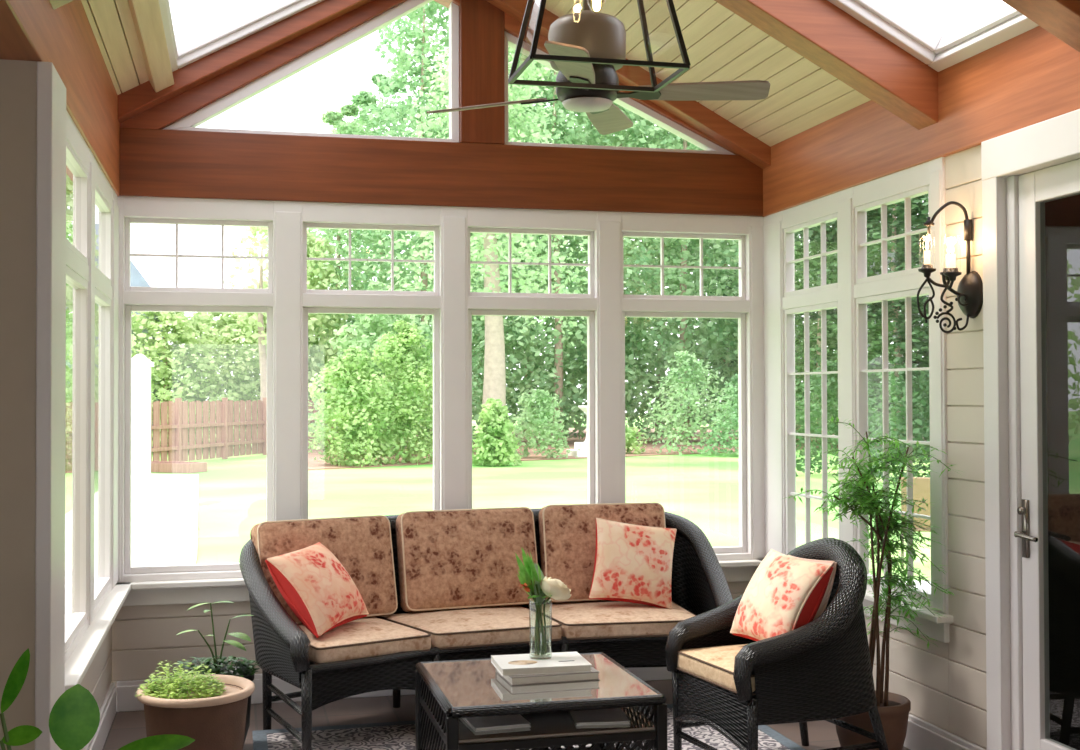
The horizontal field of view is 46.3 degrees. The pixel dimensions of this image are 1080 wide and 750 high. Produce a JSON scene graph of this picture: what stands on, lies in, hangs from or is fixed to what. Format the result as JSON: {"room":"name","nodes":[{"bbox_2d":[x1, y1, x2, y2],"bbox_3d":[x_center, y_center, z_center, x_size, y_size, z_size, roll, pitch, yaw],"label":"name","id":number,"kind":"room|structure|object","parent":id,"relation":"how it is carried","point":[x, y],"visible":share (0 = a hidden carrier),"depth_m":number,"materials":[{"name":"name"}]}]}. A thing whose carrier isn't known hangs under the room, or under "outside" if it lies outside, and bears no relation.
{"room":"sunroom","nodes":[
{"label":"sunroom","id":0,"kind":"room"},
{"bbox_2d":[0,59,37,749],"bbox_3d":[-2.172,0.324,3.488,1.500,2.470,0.180,0,-1,-14],"label":"wall","id":1,"kind":"structure","parent":0,"point":[18,78],"depth_m":3.57,"materials":[{"name":"beige paint"}]},
{"bbox_2d":[80,626,111,749],"bbox_3d":[-1.808,1.279,4.857,0.108,0.600,2.300,0,-1,-14],"label":"wall","id":2,"kind":"structure","parent":0,"point":[98,678],"depth_m":5.51,"materials":[{"name":"paint"}]},
{"bbox_2d":[35,61,65,749],"bbox_3d":[-1.439,0.336,3.721,0.042,2.448,0.312,0,-1,-14],"label":"trim","id":3,"kind":"structure","parent":2,"relation":"attached to","point":[51,91],"depth_m":3.58,"materials":[{"name":"white paint"}]},
{"bbox_2d":[65,266,87,651],"bbox_3d":[-1.653,0.282,4.422,0.045,1.290,0.850,0,-1,-14],"label":"window","id":4,"kind":"structure","parent":2,"relation":"in","point":[76,409],"depth_m":4.67,"materials":[{"name":"white paint"}]},
{"bbox_2d":[66,140,87,264],"bbox_3d":[-1.656,-0.606,4.436,0.045,0.355,0.850,0,-1,-14],"label":"window","id":5,"kind":"structure","parent":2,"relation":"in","point":[76,174],"depth_m":4.66,"materials":[{"name":"white paint"}]},
{"bbox_2d":[65,110,118,662],"bbox_3d":[-1.794,0.051,4.999,0.066,1.860,2.350,0,-1,-14],"label":"trim","id":6,"kind":"structure","parent":2,"relation":"attached to","point":[96,176],"depth_m":4.95,"materials":[{"name":"white paint"}]},
{"bbox_2d":[65,582,130,690],"bbox_3d":[-1.773,1.024,4.921,0.190,0.113,2.200,0,-1,-14],"label":"trim","id":7,"kind":"structure","parent":2,"relation":"attached to","point":[77,665],"depth_m":4.63,"materials":[{"name":"paint"}]},
{"bbox_2d":[94,288,110,607],"bbox_3d":[-1.884,0.297,5.375,0.045,1.290,0.790,0,-1,-14],"label":"window","id":8,"kind":"structure","parent":2,"relation":"in","point":[102,463],"depth_m":5.62,"materials":[{"name":"white paint"}]},
{"bbox_2d":[95,184,111,284],"bbox_3d":[-1.887,-0.590,5.388,0.045,0.355,0.790,0,-1,-14],"label":"window","id":9,"kind":"structure","parent":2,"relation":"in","point":[103,211],"depth_m":5.62,"materials":[{"name":"white paint"}]},
{"bbox_2d":[81,0,148,94],"bbox_3d":[-0.442,-1.775,2.665,1.588,0.883,7.500,0,-1,-14],"label":"ceiling","id":10,"kind":"structure","parent":0,"point":[104,12],"depth_m":5.16,"materials":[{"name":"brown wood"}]},
{"bbox_2d":[0,0,119,195],"bbox_3d":[-1.232,-1.150,2.479,0.170,0.480,7.530,0,-1,-14],"label":"ceiling beam","id":11,"kind":"structure","parent":10,"relation":"attached to","point":[63,36],"depth_m":4.32,"materials":[{"name":"brown wood"}]},
{"bbox_2d":[128,0,173,91],"bbox_3d":[-1.534,-1.399,4.931,0.113,0.100,2.170,0,-1,-14],"label":"trim","id":12,"kind":"structure","parent":10,"relation":"attached to","point":[146,14],"depth_m":5.18,"materials":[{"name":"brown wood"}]},
{"bbox_2d":[158,0,323,71],"bbox_3d":[-1.004,-1.805,5.082,1.183,0.735,2.100,0,-1,-14],"label":"window","id":13,"kind":"structure","parent":10,"relation":"attached to","point":[198,41],"depth_m":5.98,"materials":[{"name":"white paint"}]},
{"bbox_2d":[118,0,373,122],"bbox_3d":[-1.282,-1.670,6.154,1.582,1.006,0.120,0,-1,-14],"label":"ceiling beam","id":14,"kind":"structure","parent":10,"relation":"attached to","point":[141,98],"depth_m":6.06,"materials":[{"name":"brown wood"}]},
{"bbox_2d":[120,0,406,128],"bbox_3d":[-1.310,-1.604,6.269,1.582,1.135,0.142,0,-1,-14],"label":"ceiling beam","id":15,"kind":"structure","parent":10,"relation":"attached to","point":[178,107],"depth_m":6.17,"materials":[{"name":"brown wood"}]},
{"bbox_3d":[0.341,-2.102,2.809,0.120,0.240,7.400,0,-1,-14],"label":"ceiling beam","id":16,"kind":"structure","parent":10,"relation":"attached to","visible":0},
{"bbox_2d":[427,0,769,134],"bbox_3d":[0.217,-1.490,4.258,0.926,1.216,1.024,0,-1,-28],"label":"ceiling fan","id":17,"kind":"object","parent":16,"relation":"hanging from","point":[585,33],"visible":0.91,"depth_m":4.14,"materials":[{"name":"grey metal"}]},
{"bbox_2d":[508,0,690,91],"bbox_3d":[0.155,-1.397,3.493,0.443,1.148,0.283,0,-1,-14],"label":"lantern pendant","id":18,"kind":"object","parent":16,"relation":"hanging from","point":[683,67],"visible":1,"depth_m":3.48,"materials":[{"name":"metal"}]},
{"bbox_2d":[151,474,198,565],"bbox_3d":[-6.070,2.197,18.577,2.220,0.020,25.600,0,-1,-14],"label":"path","id":19,"kind":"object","parent":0,"point":[174,497],"visible":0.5,"depth_m":19.36,"materials":[{"name":"concrete"}]},
{"bbox_2d":[131,354,153,565],"bbox_3d":[-3.558,0.949,11.237,0.240,2.270,0.240,0,-1,-14],"label":"post","id":20,"kind":"object","parent":19,"relation":"on","point":[141,366],"visible":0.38,"depth_m":11.15,"materials":[{"name":"paint"}]},
{"bbox_2d":[112,581,749,710],"bbox_3d":[-0.415,1.300,6.453,3.510,0.600,0.108,0,-1,-14],"label":"wall","id":21,"kind":"structure","parent":0,"point":[145,637],"depth_m":6.07,"materials":[{"name":"paint"}]},
{"bbox_2d":[124,305,272,573],"bbox_3d":[-1.660,0.309,6.167,0.695,1.290,0.045,0,-1,-14],"label":"window","id":22,"kind":"structure","parent":21,"relation":"in","point":[128,568],"depth_m":6.12,"materials":[{"name":"white paint"}]},
{"bbox_2d":[125,218,272,292],"bbox_3d":[-1.663,-0.578,6.181,0.695,0.355,0.045,0,-1,-14],"label":"window","id":23,"kind":"structure","parent":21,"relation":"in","point":[128,221],"depth_m":6.17,"materials":[{"name":"white paint"}]},
{"bbox_2d":[303,223,438,295],"bbox_3d":[-0.851,-0.578,6.377,0.685,0.355,0.045,0,-1,-14],"label":"window","id":24,"kind":"structure","parent":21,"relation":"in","point":[392,228],"depth_m":6.37,"materials":[{"name":"white paint"}]},
{"bbox_2d":[303,307,439,518],"bbox_3d":[-0.848,0.309,6.363,0.685,1.290,0.045,0,-1,-14],"label":"window","id":25,"kind":"structure","parent":21,"relation":"in","point":[306,310],"depth_m":6.37,"materials":[{"name":"white paint"}]},
{"bbox_2d":[117,667,671,711],"bbox_3d":[-0.400,1.528,6.390,3.310,0.142,0.024,0,-1,-14],"label":"baseboard","id":26,"kind":"structure","parent":21,"relation":"attached to","point":[126,699],"depth_m":6.16,"materials":[{"name":"white paint"}]},
{"bbox_2d":[116,559,760,605],"bbox_3d":[-0.405,1.042,6.410,3.350,0.113,0.190,0,-1,-14],"label":"trim","id":27,"kind":"structure","parent":21,"relation":"attached to","point":[144,593],"depth_m":6.06,"materials":[{"name":"paint"}]},
{"bbox_2d":[117,196,764,582],"bbox_3d":[-0.419,0.070,6.471,3.430,1.860,0.156,0,-1,-14],"label":"window frame","id":28,"kind":"structure","parent":21,"relation":"attached to","point":[287,299],"depth_m":6.39,"materials":[{"name":"white paint"}]},
{"bbox_2d":[119,127,762,216],"bbox_3d":[-0.419,-1.015,6.473,3.350,0.325,0.146,0,-1,-14],"label":"ceiling beam","id":29,"kind":"structure","parent":28,"relation":"on","point":[153,162],"depth_m":6.37,"materials":[{"name":"brown wood"}]},
{"bbox_2d":[164,0,458,141],"bbox_3d":[-1.133,-1.614,6.313,1.463,0.873,0.080,0,-1,-14],"label":"window","id":30,"kind":"structure","parent":29,"relation":"on","point":[190,122],"depth_m":6.31,"materials":[{"name":"white paint"}]},
{"bbox_2d":[459,0,504,143],"bbox_3d":[-0.309,-1.689,6.510,0.230,1.023,0.148,0,-1,-14],"label":"ceiling beam","id":31,"kind":"structure","parent":29,"relation":"on","point":[481,23],"depth_m":6.43,"materials":[{"name":"brown wood"}]},
{"bbox_2d":[505,31,734,154],"bbox_3d":[0.429,-1.475,6.689,1.288,0.596,0.080,0,-1,-14],"label":"window","id":32,"kind":"structure","parent":29,"relation":"on","point":[708,147],"depth_m":6.67,"materials":[{"name":"white paint"}]},
{"bbox_2d":[468,228,593,297],"bbox_3d":[-0.052,-0.578,6.571,0.680,0.355,0.045,0,-1,-14],"label":"window","id":33,"kind":"structure","parent":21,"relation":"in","point":[590,234],"depth_m":6.56,"materials":[{"name":"white paint"}]},
{"bbox_2d":[468,309,594,508],"bbox_3d":[-0.049,0.310,6.557,0.680,1.290,0.045,0,-1,-14],"label":"window","id":34,"kind":"structure","parent":21,"relation":"in","point":[589,314],"depth_m":6.61,"materials":[{"name":"white paint"}]},
{"bbox_2d":[622,232,745,299],"bbox_3d":[0.760,-0.577,6.767,0.710,0.355,0.045,0,-1,-14],"label":"window","id":35,"kind":"structure","parent":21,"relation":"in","point":[741,238],"depth_m":6.76,"materials":[{"name":"white paint"}]},
{"bbox_2d":[623,311,746,552],"bbox_3d":[0.763,0.310,6.753,0.710,1.290,0.045,0,-1,-14],"label":"window","id":36,"kind":"structure","parent":21,"relation":"in","point":[741,317],"depth_m":6.81,"materials":[{"name":"white paint"}]},
{"bbox_2d":[102,679,909,749],"bbox_3d":[-0.246,1.600,2.688,5.070,0.120,7.560,0,-1,-14],"label":"floor","id":37,"kind":"structure","parent":0,"point":[127,727],"depth_m":5.84,"materials":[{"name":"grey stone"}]},
{"bbox_2d":[0,648,194,749],"bbox_3d":[-1.047,1.077,2.800,0.422,0.935,0.363,0,-1,18],"label":"leaf plant","id":38,"kind":"object","parent":37,"relation":"on","point":[74,718],"visible":1,"depth_m":2.83,"materials":[{"name":"green plant"}]},
{"bbox_2d":[135,659,254,749],"bbox_3d":[-1.279,1.314,4.686,0.433,0.521,0.424,0,-1,-14],"label":"planter","id":39,"kind":"object","parent":37,"relation":"on","point":[210,709],"visible":1,"depth_m":4.57,"materials":[{"name":"ceramic"}]},
{"bbox_2d":[172,601,259,742],"bbox_3d":[-1.362,1.267,5.328,0.369,0.636,0.304,0,-1,-14],"label":"potted plant","id":40,"kind":"object","parent":37,"relation":"on","point":[243,670],"visible":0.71,"depth_m":5.31,"materials":[{"name":"plant"}]},
{"bbox_2d":[239,502,732,749],"bbox_3d":[-0.207,1.111,5.844,2.289,0.956,1.014,0,-1,-20],"label":"wicker sofa","id":41,"kind":"object","parent":37,"relation":"on","point":[433,585],"visible":0.85,"depth_m":5.80,"materials":[{"name":"black wicker"}]},
{"bbox_2d":[265,542,368,637],"bbox_3d":[-0.958,0.921,5.465,0.304,0.348,0.397,0,-1,18],"label":"throw pillow","id":42,"kind":"object","parent":41,"relation":"on","point":[312,581],"visible":1,"depth_m":5.34,"materials":[{"name":"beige fabric"}]},
{"bbox_2d":[251,517,395,624],"bbox_3d":[-0.982,0.891,5.777,0.645,0.466,0.225,0,-1,-31],"label":"cushion","id":43,"kind":"object","parent":41,"relation":"on","point":[363,545],"depth_m":5.77,"materials":[{"name":"fabric"}]},
{"bbox_2d":[299,617,430,662],"bbox_3d":[-0.837,1.142,5.516,0.529,0.100,0.555,0,-1,-35],"label":"seat cushion","id":44,"kind":"object","parent":41,"relation":"on","point":[365,639],"depth_m":5.35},
{"bbox_2d":[396,508,535,612],"bbox_3d":[-0.344,0.883,6.075,0.675,0.471,0.226,0,-1,-22],"label":"cushion","id":45,"kind":"object","parent":41,"relation":"on","point":[455,560],"depth_m":5.99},
{"bbox_2d":[381,606,561,647],"bbox_3d":[-0.316,1.145,5.792,0.718,0.100,0.569,0,-1,-23],"label":"seat cushion","id":46,"kind":"object","parent":41,"relation":"on","point":[443,626],"depth_m":5.63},
{"bbox_2d":[539,504,663,602],"bbox_3d":[0.318,0.879,6.272,0.632,0.476,0.231,0,-1,-14],"label":"cushion","id":47,"kind":"object","parent":41,"relation":"on","point":[567,532],"depth_m":6.18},
{"bbox_2d":[526,601,694,637],"bbox_3d":[0.356,1.146,5.992,0.733,0.100,0.601,0,-1,-14],"label":"seat cushion","id":48,"kind":"object","parent":41,"relation":"on","point":[581,619],"depth_m":5.76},
{"bbox_2d":[589,518,676,608],"bbox_3d":[0.447,0.903,6.057,0.452,0.426,0.224,0,-1,-7],"label":"throw pillow","id":49,"kind":"object","parent":41,"relation":"on","point":[633,563],"visible":1,"depth_m":5.99,"materials":[{"name":"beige fabric"}]},
{"bbox_2d":[252,704,805,749],"bbox_3d":[0.073,1.565,4.793,2.240,0.014,2.200,0,-1,-14],"label":"area rug","id":50,"kind":"object","parent":37,"relation":"on","point":[399,735],"visible":0.44,"depth_m":5.47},
{"bbox_2d":[415,652,667,749],"bbox_3d":[-0.023,1.338,4.681,0.778,0.438,0.778,0,-1,-14],"label":"coffee table","id":51,"kind":"object","parent":50,"relation":"on","point":[446,692],"visible":0.91,"depth_m":4.42,"materials":[{"name":"black wicker"}]},
{"bbox_2d":[495,666,599,685],"bbox_3d":[0.025,1.107,4.717,0.335,0.030,0.245,0,-1,-16],"label":"book","id":52,"kind":"object","parent":51,"relation":"on","point":[581,676],"visible":0.45,"depth_m":4.60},
{"bbox_2d":[491,652,591,675],"bbox_3d":[0.002,1.079,4.728,0.335,0.027,0.245,0,-1,-12],"label":"book","id":53,"kind":"object","parent":52,"relation":"on","point":[560,662],"visible":0.99,"depth_m":4.67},
{"bbox_2d":[529,599,551,658],"bbox_3d":[0.002,0.958,4.771,0.086,0.216,0.086,0,-1,-14],"label":"flower vase","id":54,"kind":"object","parent":53,"relation":"on","point":[550,599],"visible":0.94,"depth_m":4.76,"materials":[{"name":"clear glass"}]},
{"bbox_2d":[515,547,550,654],"bbox_3d":[-0.014,0.848,4.767,0.180,0.408,0.139,0,-1,-14],"label":"greenery sprig","id":55,"kind":"object","parent":54,"relation":"in","point":[527,572],"visible":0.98,"depth_m":4.75,"materials":[{"name":"green plant"}]},
{"bbox_2d":[459,707,654,742],"bbox_3d":[-0.023,1.240,4.683,0.720,0.010,0.720,0,-1,-14],"label":"glass shelf","id":56,"kind":"object","parent":51,"relation":"attached to","point":[549,727],"depth_m":4.38,"materials":[{"name":"glass"}]},
{"bbox_2d":[665,538,887,749],"bbox_3d":[0.941,1.117,5.002,0.719,0.919,0.677,0,-1,-23],"label":"wicker armchair","id":57,"kind":"object","parent":50,"relation":"on","point":[820,669],"visible":0.92,"depth_m":4.78,"materials":[{"name":"black wicker"}]},
{"bbox_2d":[677,644,754,691],"bbox_3d":[0.892,1.136,4.981,0.535,0.104,0.520,0,-1,-23],"label":"seat cushion","id":58,"kind":"object","parent":57,"relation":"on","point":[709,666],"depth_m":4.94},
{"bbox_2d":[730,549,832,640],"bbox_3d":[0.947,0.890,4.980,0.257,0.362,0.407,0,-1,-27],"label":"throw pillow","id":59,"kind":"object","parent":57,"relation":"on","point":[785,593],"visible":0.83,"depth_m":4.88,"materials":[{"name":"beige fabric"}]},
{"bbox_2d":[783,416,964,749],"bbox_3d":[1.310,0.870,5.131,0.516,1.408,0.801,0,-1,-14],"label":"bamboo","id":60,"kind":"object","parent":37,"relation":"on","point":[894,709],"visible":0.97,"depth_m":5.16,"materials":[{"name":"green plant"}]},
{"bbox_2d":[151,415,930,580],"bbox_3d":[-1.690,2.740,47.205,200.000,0.200,140.000,0,-1,-14],"label":"lawn","id":61,"kind":"structure","parent":0,"point":[702,489],"depth_m":24.90,"materials":[{"name":"green plant"}]},
{"bbox_2d":[132,311,245,452],"bbox_3d":[-12.237,-0.095,41.877,5.728,5.399,5.039,-1,-1,36],"label":"tree","id":62,"kind":"object","parent":61,"relation":"on","point":[183,330],"visible":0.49,"depth_m":41.76,"materials":[{"name":"green plant"}]},
{"bbox_2d":[157,312,259,449],"bbox_3d":[-11.518,0.085,44.965,4.799,5.129,5.456,0,-1,-5],"label":"tree","id":63,"kind":"object","parent":61,"relation":"on","point":[224,325],"visible":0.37,"depth_m":43.98,"materials":[{"name":"green plant"}]},
{"bbox_2d":[151,397,334,461],"bbox_3d":[-10.096,1.560,35.239,0.160,1.840,21.844,0,-1,14],"label":"fence","id":64,"kind":"object","parent":61,"relation":"on","point":[174,415],"visible":0.36,"depth_m":36.67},
{"bbox_2d":[188,278,332,446],"bbox_3d":[-10.333,-0.443,45.788,5.793,6.209,5.301,1,-1,-43],"label":"tree","id":65,"kind":"object","parent":61,"relation":"on","point":[265,282],"visible":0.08,"depth_m":45.04,"materials":[{"name":"green plant"}]},
{"bbox_2d":[222,227,317,452],"bbox_3d":[-9.104,-1.479,41.977,3.291,8.150,2.892,1,-1,-42],"label":"tree","id":66,"kind":"object","parent":61,"relation":"on","point":[262,336],"visible":0.42,"depth_m":41.97,"materials":[{"name":"green plant"}]},
{"bbox_2d":[355,320,432,465],"bbox_3d":[-3.702,0.454,35.385,3.150,4.041,3.516,0,-1,-14],"label":"shrub","id":67,"kind":"object","parent":61,"relation":"on","point":[407,335],"visible":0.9,"depth_m":34.91,"materials":[{"name":"green plant"}]},
{"bbox_2d":[472,398,522,465],"bbox_3d":[-1.264,1.536,33.773,1.610,1.861,1.552,0,-1,-14],"label":"shrub","id":68,"kind":"object","parent":61,"relation":"on","point":[496,447],"visible":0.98,"depth_m":33.49,"materials":[{"name":"green plant"}]},
{"bbox_2d":[638,351,735,455],"bbox_3d":[4.771,0.869,40.113,3.683,3.317,3.055,0,-1,-22],"label":"shrub","id":69,"kind":"object","parent":61,"relation":"on","point":[678,386],"visible":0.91,"depth_m":40.01,"materials":[{"name":"green plant"}]},
{"bbox_2d":[696,374,738,455],"bbox_3d":[6.267,1.212,38.438,2.366,2.548,2.657,1,-1,-38],"label":"shrub","id":70,"kind":"object","parent":61,"relation":"on","point":[733,417],"visible":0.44,"depth_m":38.36,"materials":[{"name":"green plant"}]},
{"bbox_2d":[700,208,928,446],"bbox_3d":[10.293,-4.082,44.878,8.984,13.302,8.836,0,-1,-16],"label":"tree","id":71,"kind":"object","parent":61,"relation":"on","point":[813,245],"visible":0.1,"depth_m":44.62,"materials":[{"name":"green plant"}]},
{"bbox_2d":[795,361,900,477],"bbox_3d":[6.724,1.002,29.338,3.239,2.710,3.022,0,-1,-14],"label":"shrub","id":72,"kind":"object","parent":61,"relation":"on","point":[831,366],"visible":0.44,"depth_m":28.97,"materials":[{"name":"green plant"}]},
{"bbox_2d":[795,194,929,445],"bbox_3d":[11.685,-3.102,42.421,8.984,11.256,8.836,0,-1,-27],"label":"tree","id":73,"kind":"object","parent":61,"relation":"on","point":[897,248],"visible":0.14,"depth_m":41.84,"materials":[{"name":"green plant"}]},
{"bbox_2d":[867,194,929,448],"bbox_3d":[13.871,-2.813,39.564,8.984,10.574,8.836,0,-1,10],"label":"tree","id":74,"kind":"object","parent":61,"relation":"on","point":[914,245],"visible":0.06,"depth_m":40.09,"materials":[{"name":"green plant"}]},
{"bbox_2d":[868,365,929,483],"bbox_3d":[7.824,1.039,25.828,2.758,2.515,2.846,0,-1,-29],"label":"shrub","id":75,"kind":"object","parent":61,"relation":"on","point":[919,399],"visible":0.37,"depth_m":25.63,"materials":[{"name":"green plant"}]},
{"bbox_2d":[308,427,925,469],"bbox_3d":[8.061,2.694,53.680,38.000,0.030,36.000,0,-1,-14],"label":"ground","id":76,"kind":"structure","parent":0,"point":[312,465],"depth_m":41.33,"materials":[{"name":"brown soil"}]},
{"bbox_2d":[238,229,366,428],"bbox_3d":[-8.354,-1.361,47.584,5.279,8.099,6.001,-1,-1,38],"label":"tree","id":77,"kind":"object","parent":76,"relation":"on","point":[328,274],"visible":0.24,"depth_m":46.40,"materials":[{"name":"green plant"}]},
{"bbox_2d":[253,103,419,441],"bbox_3d":[-7.670,-3.981,49.116,6.655,13.347,8.103,0,-1,1],"label":"tree","id":78,"kind":"object","parent":76,"relation":"on","point":[333,118],"visible":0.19,"depth_m":48.55,"materials":[{"name":"green plant"}]},
{"bbox_2d":[308,347,404,466],"bbox_3d":[-5.112,0.856,34.209,2.938,3.262,2.839,-1,-1,44],"label":"shrub","id":79,"kind":"object","parent":76,"relation":"on","point":[355,377],"visible":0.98,"depth_m":33.69,"materials":[{"name":"green plant"}]},
{"bbox_2d":[308,279,432,452],"bbox_3d":[-5.156,-0.203,40.143,4.431,5.704,3.997,0,-1,18],"label":"shrub","id":80,"kind":"object","parent":76,"relation":"on","point":[377,325],"visible":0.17,"depth_m":39.70,"materials":[{"name":"green plant"}]},
{"bbox_2d":[309,72,433,355],"bbox_3d":[-7.006,-5.407,56.689,8.092,16.433,8.925,0,-1,-12],"label":"tree","id":81,"kind":"object","parent":76,"relation":"on","point":[362,99],"visible":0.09,"depth_m":56.25,"materials":[{"name":"green plant"}]},
{"bbox_2d":[330,1,529,434],"bbox_3d":[-4.580,-7.352,48.812,7.706,20.063,8.500,1,-1,-39],"label":"tree","id":82,"kind":"object","parent":76,"relation":"on","point":[405,63],"visible":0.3,"depth_m":48.34,"materials":[{"name":"green plant"}]},
{"bbox_2d":[379,52,587,427],"bbox_3d":[-1.528,-6.716,50.411,8.807,18.823,7.234,0,-1,-27],"label":"tree","id":83,"kind":"object","parent":76,"relation":"on","point":[510,365],"visible":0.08,"depth_m":49.23,"materials":[{"name":"green plant"}]},
{"bbox_2d":[363,46,626,453],"bbox_3d":[-1.349,-4.097,35.149,7.200,13.127,6.416,0,-1,13],"label":"tree","id":84,"kind":"object","parent":76,"relation":"on","point":[494,385],"visible":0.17,"depth_m":35.29,"materials":[{"name":"green plant"}]},
{"bbox_2d":[509,389,579,458],"bbox_3d":[-0.023,1.454,37.487,2.303,2.090,2.239,-1,-1,44],"label":"shrub","id":85,"kind":"object","parent":76,"relation":"on","point":[546,409],"visible":0.94,"depth_m":37.29,"materials":[{"name":"green plant"}]},
{"bbox_2d":[470,53,658,442],"bbox_3d":[0.496,-6.903,48.068,7.706,19.108,8.500,0,-1,-11],"label":"tree","id":86,"kind":"object","parent":76,"relation":"on","point":[558,369],"visible":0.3,"depth_m":47.19,"materials":[{"name":"green plant"}]},
{"bbox_2d":[506,102,737,434],"bbox_3d":[3.535,-6.737,50.106,9.248,18.823,7.596,0,-1,15],"label":"tree","id":87,"kind":"object","parent":76,"relation":"on","point":[644,122],"visible":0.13,"depth_m":48.65,"materials":[{"name":"green plant"}]},
{"bbox_2d":[569,107,802,442],"bbox_3d":[5.688,-6.910,48.654,8.500,19.108,7.706,0,-1,-26],"label":"tree","id":88,"kind":"object","parent":76,"relation":"on","point":[685,259],"visible":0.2,"depth_m":47.74,"materials":[{"name":"green plant"}]},
{"bbox_2d":[633,139,836,434],"bbox_3d":[7.934,-6.337,49.261,8.807,17.968,7.234,0,-1,7],"label":"tree","id":89,"kind":"object","parent":76,"relation":"on","point":[716,248],"visible":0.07,"depth_m":48.59,"materials":[{"name":"green plant"}]},
{"bbox_2d":[533,0,869,146],"bbox_3d":[1.225,-1.724,3.068,1.832,0.981,7.500,0,-1,-14],"label":"ceiling","id":90,"kind":"structure","parent":0,"point":[721,45],"depth_m":5.96,"materials":[{"name":"beige wood"}]},
{"bbox_2d":[434,0,736,154],"bbox_3d":[0.347,-1.632,6.670,1.828,1.077,0.142,0,-1,-14],"label":"ceiling beam","id":91,"kind":"structure","parent":90,"relation":"attached to","point":[512,26],"depth_m":6.52,"materials":[{"name":"brown wood"}]},
{"bbox_2d":[486,0,770,168],"bbox_3d":[0.375,-1.625,6.555,1.828,1.095,0.120,0,-1,-14],"label":"ceiling beam","id":92,"kind":"structure","parent":90,"relation":"attached to","point":[734,138],"depth_m":6.61,"materials":[{"name":"brown wood"}]},
{"bbox_2d":[714,0,937,129],"bbox_3d":[0.756,-1.593,4.982,1.828,1.210,0.155,0,-1,-14],"label":"ceiling beam","id":93,"kind":"structure","parent":90,"relation":"attached to","point":[821,32],"depth_m":5.04,"materials":[{"name":"brown wood"}]},
{"bbox_2d":[762,26,1079,216],"bbox_3d":[2.131,-1.113,3.292,0.170,0.410,7.530,0,-1,-14],"label":"ceiling beam","id":94,"kind":"structure","parent":90,"relation":"attached to","point":[1031,77],"depth_m":5.05,"materials":[{"name":"brown wood"}]},
{"bbox_2d":[828,0,1038,71],"bbox_3d":[1.159,-1.611,4.514,1.276,0.764,0.945,0,-1,-14],"label":"window","id":95,"kind":"structure","parent":90,"relation":"attached to","point":[894,20],"depth_m":4.97,"materials":[{"name":"white paint"}]},
{"bbox_2d":[1002,0,1079,52],"bbox_3d":[1.016,-1.610,3.906,1.828,1.210,0.170,0,-1,-14],"label":"ceiling beam","id":96,"kind":"structure","parent":90,"relation":"attached to","point":[1061,18],"depth_m":4.06,"materials":[{"name":"brown wood"}]},
{"bbox_2d":[836,690,910,749],"bbox_3d":[1.365,1.455,5.216,0.316,0.240,0.316,0,-1,-14],"label":"pot","id":97,"kind":"object","parent":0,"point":[894,709],"depth_m":5.10,"materials":[{"name":"brown ceramic"}]},
{"bbox_2d":[864,145,986,749],"bbox_3d":[2.142,0.311,3.205,0.108,2.460,7.400,0,-1,-14],"label":"wall","id":98,"kind":"structure","parent":0,"point":[944,684],"depth_m":4.98,"materials":[{"name":"paint"}]},
{"bbox_2d":[784,213,837,296],"bbox_3d":[1.362,-0.587,6.277,0.045,0.355,0.620,0,-1,-14],"label":"window","id":99,"kind":"structure","parent":98,"relation":"in","point":[788,232],"depth_m":6.37,"materials":[{"name":"white paint"}]},
{"bbox_2d":[784,301,839,554],"bbox_3d":[1.365,0.301,6.264,0.045,1.290,0.620,0,-1,-14],"label":"window","id":100,"kind":"structure","parent":98,"relation":"in","point":[790,433],"depth_m":6.36,"materials":[{"name":"white paint"}]},
{"bbox_2d":[758,559,952,642],"bbox_3d":[1.450,1.028,5.907,0.180,0.113,1.800,0,-1,-14],"label":"trim","id":101,"kind":"structure","parent":98,"relation":"attached to","point":[934,627],"depth_m":5.18,"materials":[{"name":"paint"}]},
{"bbox_2d":[763,157,950,613],"bbox_3d":[1.427,0.057,6.013,0.076,1.860,1.915,0,-1,-14],"label":"window frame","id":102,"kind":"structure","parent":98,"relation":"attached to","point":[931,173],"depth_m":5.86,"materials":[{"name":"white paint"}]},
{"bbox_2d":[855,185,929,283],"bbox_3d":[1.549,-0.599,5.507,0.045,0.355,0.655,0,-1,-14],"label":"window","id":103,"kind":"structure","parent":98,"relation":"in","point":[860,212],"depth_m":5.60,"materials":[{"name":"white paint"}]},
{"bbox_2d":[856,287,932,601],"bbox_3d":[1.552,0.288,5.493,0.045,1.290,0.655,0,-1,-14],"label":"window","id":104,"kind":"structure","parent":98,"relation":"in","point":[861,303],"depth_m":5.59,"materials":[{"name":"white paint"}]},
{"bbox_2d":[903,714,985,749],"bbox_3d":[1.458,1.512,5.762,0.024,0.142,2.070,0,-1,-14],"label":"baseboard","id":105,"kind":"structure","parent":98,"relation":"attached to","point":[921,734],"depth_m":5.16,"materials":[{"name":"white paint"}]},
{"bbox_2d":[917,201,982,332],"bbox_3d":[1.571,-0.417,4.874,0.223,0.513,0.156,0,-1,-16],"label":"wall sconce","id":106,"kind":"object","parent":98,"relation":"attached to","point":[969,292],"visible":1,"depth_m":4.88,"materials":[{"name":"metal"}]},
{"bbox_2d":[981,109,1079,749],"bbox_3d":[1.903,0.332,4.160,0.162,2.449,1.290,0,-1,-14],"label":"trim","id":107,"kind":"structure","parent":98,"relation":"attached to","point":[1054,141],"depth_m":4.68,"materials":[{"name":"white paint"}]},
{"bbox_2d":[1014,159,1079,749],"bbox_3d":[1.874,0.397,4.149,0.101,2.278,1.000,0,-1,-14],"label":"door","id":108,"kind":"structure","parent":98,"relation":"in","point":[1036,188],"depth_m":4.56,"materials":[{"name":"white paint"}]},
{"bbox_2d":[1045,194,1079,749],"bbox_3d":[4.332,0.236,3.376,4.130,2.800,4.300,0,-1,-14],"label":"door glass","id":109,"kind":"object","parent":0,"point":[1062,216],"depth_m":4.93,"materials":[{"name":"glass"}]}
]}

